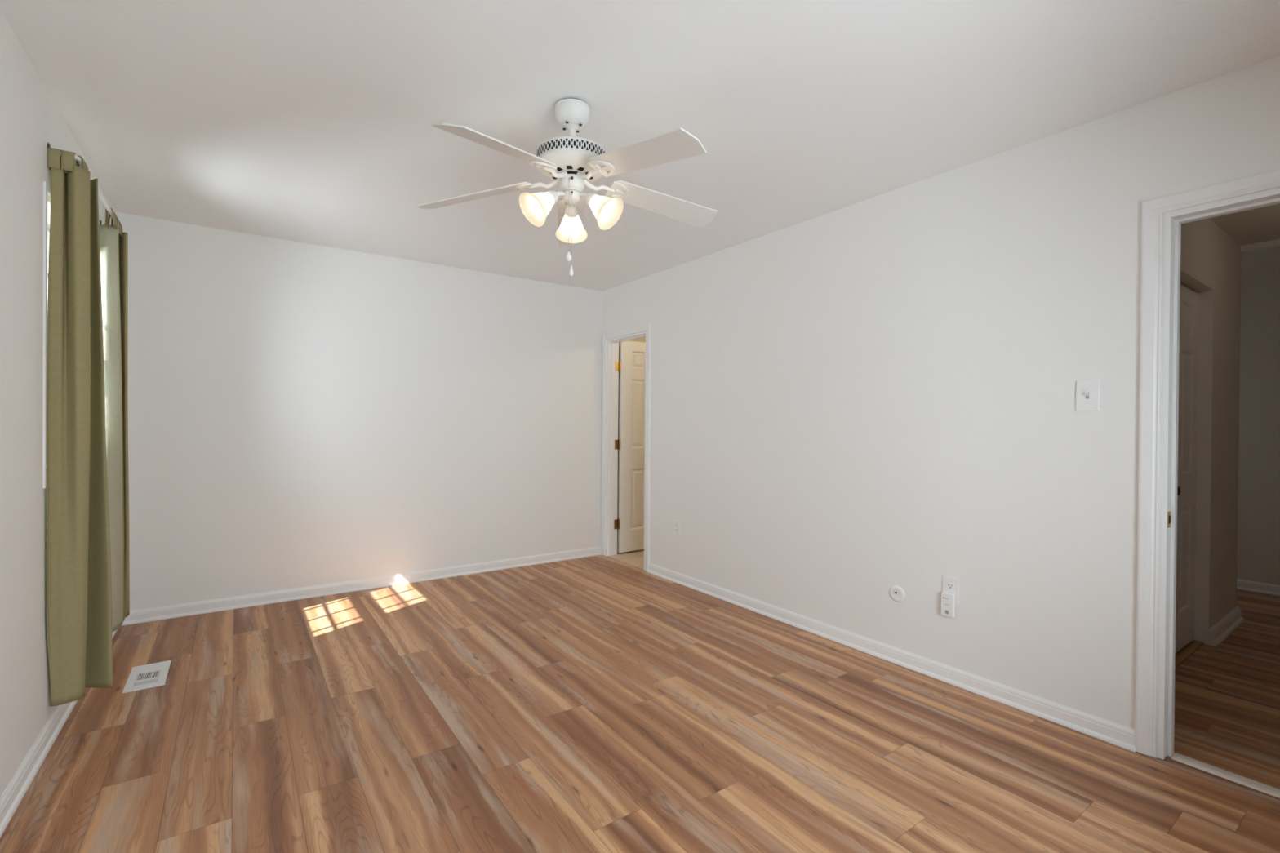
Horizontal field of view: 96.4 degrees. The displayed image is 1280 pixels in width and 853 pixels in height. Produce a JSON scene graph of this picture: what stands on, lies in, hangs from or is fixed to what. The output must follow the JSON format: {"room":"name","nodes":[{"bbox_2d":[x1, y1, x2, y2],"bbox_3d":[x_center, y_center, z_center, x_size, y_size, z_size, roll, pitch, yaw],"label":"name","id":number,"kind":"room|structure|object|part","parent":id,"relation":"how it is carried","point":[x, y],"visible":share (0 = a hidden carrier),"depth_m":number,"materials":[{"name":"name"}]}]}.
{"room":"empty bedroom","nodes":[
{"label":"empty bedroom","id":0,"kind":"room"},
{"bbox_2d":[0,8,116,797],"bbox_3d":[-1.655,0.011,1.230,0.130,2.500,5.400,0,0,-35],"label":"wall","id":1,"kind":"structure","parent":0,"point":[30,119],"depth_m":1.89,"materials":[{"name":"paint"}]},
{"bbox_2d":[43,181,50,488],"bbox_3d":[-2.555,-0.340,2.513,0.134,1.124,1.112,0,0,-35],"label":"window","id":2,"kind":"structure","parent":1,"relation":"in","point":[46,188],"depth_m":2.10,"materials":[{"name":"white paint"}]},
{"bbox_3d":[-2.580,-0.613,2.492,0.028,0.469,1.002,0,0,-35],"label":"sash","id":3,"kind":"part","parent":2,"relation":"part of","materials":[{"name":"white paint"}]},
{"bbox_3d":[-2.558,-0.373,2.511,0.128,1.010,1.064,0,0,-35],"label":"frame","id":4,"kind":"part","parent":2,"relation":"part of","materials":[{"name":"white paint"}]},
{"bbox_2d":[0,628,118,837],"bbox_3d":[-1.597,1.163,1.272,0.021,0.076,5.140,0,0,-35],"label":"baseboard","id":5,"kind":"structure","parent":1,"relation":"attached to","point":[12,796],"depth_m":1.95,"materials":[{"name":"white paint"}]},
{"bbox_2d":[47,142,120,230],"bbox_3d":[-2.472,-1.032,2.579,0.088,0.063,1.037,0,0,-35],"label":"curtain rod","id":6,"kind":"object","parent":1,"relation":"attached to","point":[77,158],"visible":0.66,"depth_m":2.56,"materials":[{"name":"white metal"}]},
{"bbox_2d":[45,147,112,706],"bbox_3d":[-2.196,0.008,2.277,0.145,2.103,0.325,0,0,-20],"label":"curtain","id":7,"kind":"object","parent":6,"relation":"hanging from","point":[79,584],"visible":1,"depth_m":2.19,"materials":[{"name":"green fabric"}]},
{"bbox_2d":[98,207,129,631],"bbox_3d":[-2.723,0.000,2.965,0.104,2.103,0.564,0,0,-40],"label":"curtain","id":8,"kind":"object","parent":6,"relation":"hanging from","point":[113,243],"visible":0.83,"depth_m":2.90,"materials":[{"name":"green fabric"}]},
{"bbox_3d":[-2.775,0.026,3.031,0.100,2.049,0.397,0,0,-39],"label":"panel","id":9,"kind":"part","parent":8,"relation":"part of","materials":[{"name":"green fabric"}]},
{"bbox_2d":[116,212,603,610],"bbox_3d":[-1.709,-0.008,4.426,3.471,2.500,0.120,0,0,-35],"label":"wall","id":10,"kind":"structure","parent":0,"point":[300,415],"depth_m":4.05,"materials":[{"name":"paint"}]},
{"bbox_2d":[120,546,601,626],"bbox_3d":[-1.728,1.145,4.338,3.346,0.076,0.021,0,0,-35],"label":"baseboard","id":11,"kind":"structure","parent":10,"relation":"attached to","point":[136,616],"depth_m":4.05,"materials":[{"name":"white paint"}]},
{"bbox_2d":[617,337,645,551],"bbox_3d":[0.878,0.008,5.250,1.705,2.500,1.760,0,0,-35],"label":"wall","id":12,"kind":"structure","parent":0,"point":[640,340],"depth_m":5.44,"materials":[{"name":"beige paint"}]},
{"bbox_2d":[0,549,1279,852],"bbox_3d":[1.146,1.240,3.261,6.796,0.063,5.220,0,0,-35],"label":"floor","id":13,"kind":"structure","parent":0,"point":[599,704],"depth_m":2.18,"materials":[{"name":"laminate"}]},
{"bbox_2d":[122,660,171,693],"bbox_3d":[-2.337,1.185,2.719,0.146,0.005,0.320,0,0,-35],"label":"floor vent","id":14,"kind":"object","parent":13,"relation":"in","point":[151,675],"visible":1,"depth_m":2.71,"materials":[{"name":"white metal"}]},
{"bbox_2d":[1174,640,1203,668],"bbox_3d":[2.876,1.223,3.048,0.724,0.008,0.055,0,0,-35],"label":"threshold","id":15,"kind":"object","parent":13,"relation":"on","point":[1183,654],"visible":0.43,"depth_m":3.11,"materials":[{"name":"brown wood"}]},
{"bbox_2d":[1171,752,1279,798],"bbox_3d":[2.191,1.224,1.831,0.064,0.008,0.721,0,0,-35],"label":"threshold","id":16,"kind":"object","parent":13,"relation":"on","point":[1268,789],"visible":1,"depth_m":2.00,"materials":[{"name":"beige paint"}]},
{"bbox_2d":[0,0,1279,291],"bbox_3d":[-0.224,-1.283,2.228,3.591,0.100,5.400,0,0,-35],"label":"ceiling","id":17,"kind":"structure","parent":0,"point":[310,122],"depth_m":2.12,"materials":[{"name":"paint"}]},
{"bbox_2d":[416,97,717,275],"bbox_3d":[-0.229,-0.900,2.194,1.215,0.666,1.208,0,0,-35],"label":"ceiling fan","id":18,"kind":"object","parent":17,"relation":"hanging from","point":[572,162],"visible":1,"depth_m":2.15,"materials":[{"name":"white metal"}]},
{"bbox_3d":[-0.657,-0.915,2.280,0.472,0.099,0.127,1,0,10],"label":"blade","id":19,"kind":"part","parent":18,"relation":"part of","materials":[{"name":"white laminate"}]},
{"bbox_3d":[-0.458,-0.905,1.851,0.127,0.103,0.471,1,0,27],"label":"blade","id":20,"kind":"part","parent":18,"relation":"part of","materials":[{"name":"white laminate"}]},
{"bbox_3d":[-0.375,-0.813,2.118,0.137,0.135,0.131,0,0,-35],"label":"lamp shade","id":21,"kind":"part","parent":18,"relation":"part of","materials":[{"name":"white glass"}]},
{"bbox_2d":[545,190,558,204],"bbox_3d":[-0.332,-0.861,2.150,0.053,0.054,0.053,0,0,-35],"label":"socket","id":22,"kind":"object","parent":18,"relation":"attached to","point":[552,197],"depth_m":2.13,"materials":[{"name":"white ceramic"}]},
{"bbox_3d":[-0.308,-0.877,2.169,0.058,0.032,0.018,0,0,-35],"label":"lamp arm","id":23,"kind":"part","parent":18,"relation":"part of","materials":[{"name":"white metal"}]},
{"bbox_3d":[-0.268,-0.640,2.153,0.023,0.037,0.023,0,0,-35],"label":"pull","id":24,"kind":"part","parent":18,"relation":"part of","materials":[{"name":"white plastic"}]},
{"bbox_3d":[-0.311,-0.924,2.602,0.127,0.087,0.474,0,0,-9],"label":"blade","id":25,"kind":"part","parent":18,"relation":"part of","materials":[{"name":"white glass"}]},
{"bbox_3d":[-0.259,-0.588,2.159,0.017,0.041,0.017,0,0,-35],"label":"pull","id":26,"kind":"part","parent":18,"relation":"part of","materials":[{"name":"white plastic"}]},
{"bbox_2d":[564,204,577,217],"bbox_3d":[-0.272,-0.861,2.291,0.053,0.054,0.054,0,0,-35],"label":"socket","id":27,"kind":"object","parent":18,"relation":"attached to","point":[568,210],"depth_m":2.27,"materials":[{"name":"white ceramic"}]},
{"bbox_3d":[-0.259,-0.744,2.163,0.005,0.279,0.013,0,0,-7],"label":"pull chain","id":28,"kind":"part","parent":18,"relation":"part of","materials":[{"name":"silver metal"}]},
{"bbox_3d":[-0.272,-0.813,2.353,0.122,0.135,0.136,0,0,-35],"label":"lamp shade","id":29,"kind":"part","parent":18,"relation":"part of","materials":[{"name":"white glass"}]},
{"bbox_3d":[-0.210,-0.877,2.181,0.057,0.032,0.017,1,0,23],"label":"lamp arm","id":30,"kind":"part","parent":18,"relation":"part of","materials":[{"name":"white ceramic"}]},
{"bbox_2d":[585,192,597,207],"bbox_3d":[-0.180,-0.860,2.169,0.053,0.054,0.054,0,0,-35],"label":"socket","id":31,"kind":"object","parent":18,"relation":"attached to","point":[590,197],"depth_m":2.14,"materials":[{"name":"white ceramic"}]},
{"bbox_3d":[-0.121,-0.811,2.151,0.124,0.135,0.136,0,0,-35],"label":"lamp shade","id":32,"kind":"part","parent":18,"relation":"part of","materials":[{"name":"white glass"}]},
{"bbox_3d":[0.012,-0.907,1.908,0.128,0.094,0.472,0,0,-45],"label":"blade","id":33,"kind":"part","parent":18,"relation":"part of","materials":[{"name":"white laminate"}]},
{"bbox_3d":[0.103,-0.919,2.372,0.473,0.084,0.128,0,0,-27],"label":"blade","id":34,"kind":"part","parent":18,"relation":"part of","materials":[{"name":"white laminate"}]},
{"bbox_2d":[603,55,1279,758],"bbox_3d":[1.221,0.023,3.190,0.113,2.500,5.280,0,0,-35],"label":"wall","id":35,"kind":"structure","parent":0,"point":[851,404],"depth_m":2.71,"materials":[{"name":"paint"}]},
{"bbox_2d":[600,322,651,571],"bbox_3d":[-0.089,0.167,5.028,0.131,2.045,0.744,0,0,-35],"label":"door frame","id":36,"kind":"structure","parent":35,"relation":"attached to","point":[610,347],"depth_m":5.25,"materials":[{"name":"white paint"}]},
{"bbox_2d":[613,340,645,552],"bbox_3d":[0.037,0.186,5.472,0.658,1.972,0.034,0,0,-35],"label":"door","id":37,"kind":"structure","parent":35,"relation":"in","point":[630,444],"depth_m":5.37,"materials":[{"name":"white paint"}]},
{"bbox_2d":[674,519,679,535],"bbox_3d":[0.284,0.777,4.406,0.007,0.114,0.072,0,0,-35],"label":"wall outlet","id":38,"kind":"object","parent":35,"relation":"attached to","point":[677,523],"visible":1,"depth_m":4.40,"materials":[{"name":"white plastic"}]},
{"bbox_2d":[647,562,1136,752],"bbox_3d":[0.968,1.171,3.426,0.021,0.076,3.119,0,0,-35],"label":"baseboard","id":39,"kind":"structure","parent":35,"relation":"attached to","point":[1115,734],"depth_m":2.77,"materials":[{"name":"white paint"}]},
{"bbox_2d":[889,585,905,602],"bbox_3d":[1.319,0.860,2.938,0.013,0.083,0.083,0,0,-35],"label":"cable plate","id":40,"kind":"object","parent":35,"relation":"attached to","point":[897,593],"visible":1,"depth_m":2.93,"materials":[{"name":"white plastic"}]},
{"bbox_2d":[942,575,959,604],"bbox_3d":[1.477,0.777,2.720,0.007,0.122,0.076,0,0,-35],"label":"wall outlet","id":41,"kind":"object","parent":35,"relation":"attached to","point":[950,584],"visible":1,"depth_m":2.71,"materials":[{"name":"white plastic"}]},
{"bbox_2d":[941,591,955,617],"bbox_3d":[1.462,0.847,2.716,0.018,0.110,0.058,0,0,-35],"label":"plug","id":42,"kind":"object","parent":41,"relation":"attached to","point":[948,600],"visible":1,"depth_m":2.71,"materials":[{"name":"white plastic"}]},
{"bbox_2d":[946,582,954,589],"bbox_3d":[1.475,0.758,2.718,0.002,0.028,0.034,0,0,-35],"label":"socket","id":43,"kind":"object","parent":41,"relation":"attached to","point":[949,585],"depth_m":2.72,"materials":[{"name":"white plastic"}]},
{"bbox_2d":[1075,379,1099,411],"bbox_3d":[1.784,-0.124,2.282,0.017,0.125,0.077,0,0,-35],"label":"light switch","id":44,"kind":"object","parent":35,"relation":"attached to","point":[1087,392],"visible":1,"depth_m":2.28,"materials":[{"name":"white plastic"}]},
{"bbox_2d":[1134,168,1279,759],"bbox_3d":[2.180,0.194,1.819,0.131,2.065,0.894,0,0,-35],"label":"door frame","id":45,"kind":"structure","parent":35,"relation":"attached to","point":[1153,210],"depth_m":2.11,"materials":[{"name":"white paint"}]},
{"bbox_3d":[1.946,0.342,2.103,0.036,0.059,0.002,0,0,-35],"label":"strike plate","id":46,"kind":"part","parent":45,"relation":"part of","materials":[{"name":"gold metal"}]},
{"bbox_2d":[1180,217,1241,628],"bbox_3d":[2.803,0.021,3.047,2.305,2.530,0.200,0,0,-35],"label":"wall","id":47,"kind":"structure","parent":0,"point":[1211,259],"depth_m":3.36,"materials":[{"name":"paint"}]},
{"bbox_2d":[1175,284,1199,653],"bbox_3d":[2.886,0.226,3.041,0.714,1.962,0.094,0,0,-35],"label":"door","id":48,"kind":"structure","parent":47,"relation":"in","point":[1189,299],"depth_m":3.15,"materials":[{"name":"white paint"}]},
{"bbox_3d":[2.665,0.321,2.865,0.050,0.050,0.061,0,0,-35],"label":"knob","id":49,"kind":"part","parent":48,"relation":"part of","materials":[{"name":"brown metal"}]},
{"bbox_2d":[1192,289,1213,644],"bbox_3d":[3.174,0.230,3.256,0.004,1.995,0.111,0,0,-35],"label":"trim","id":50,"kind":"structure","parent":47,"relation":"attached to","point":[1203,432],"depth_m":3.23,"materials":[{"name":"white paint"}]},
{"bbox_2d":[1208,605,1244,646],"bbox_3d":[3.516,1.186,3.422,0.760,0.087,0.034,0,0,-35],"label":"baseboard","id":51,"kind":"structure","parent":47,"relation":"attached to","point":[1224,628],"depth_m":3.38,"materials":[{"name":"white paint"}]},
{"bbox_2d":[1240,239,1279,253],"bbox_3d":[4.144,-1.116,3.144,0.050,0.035,1.170,0,0,-35],"label":"trim","id":52,"kind":"structure","parent":47,"relation":"attached to","point":[1273,243],"depth_m":3.54,"materials":[{"name":"white paint"}]},
{"bbox_2d":[1208,203,1279,245],"bbox_3d":[3.173,-1.188,2.530,2.305,0.100,1.290,0,0,-35],"label":"ceiling","id":53,"kind":"structure","parent":0,"point":[1260,224],"depth_m":3.23,"materials":[{"name":"paint"}]},
{"bbox_2d":[1236,264,1279,585],"bbox_3d":[4.455,0.051,4.559,0.100,2.480,3.100,0,0,-35],"label":"wall","id":54,"kind":"structure","parent":0,"point":[1258,560],"depth_m":4.26,"materials":[{"name":"paint"}]},
{"bbox_2d":[1236,578,1279,596],"bbox_3d":[4.426,1.193,4.490,0.021,0.076,3.000,0,0,-35],"label":"baseboard","id":55,"kind":"structure","parent":54,"relation":"attached to","point":[1242,584],"depth_m":4.25,"materials":[{"name":"white paint"}]},
{"bbox_2d":[1240,246,1279,270],"bbox_3d":[4.049,-1.241,4.257,1.120,0.100,3.100,0,0,-35],"label":"ceiling","id":56,"kind":"structure","parent":0,"point":[1269,256],"depth_m":4.04,"materials":[{"name":"paint"}]}
]}

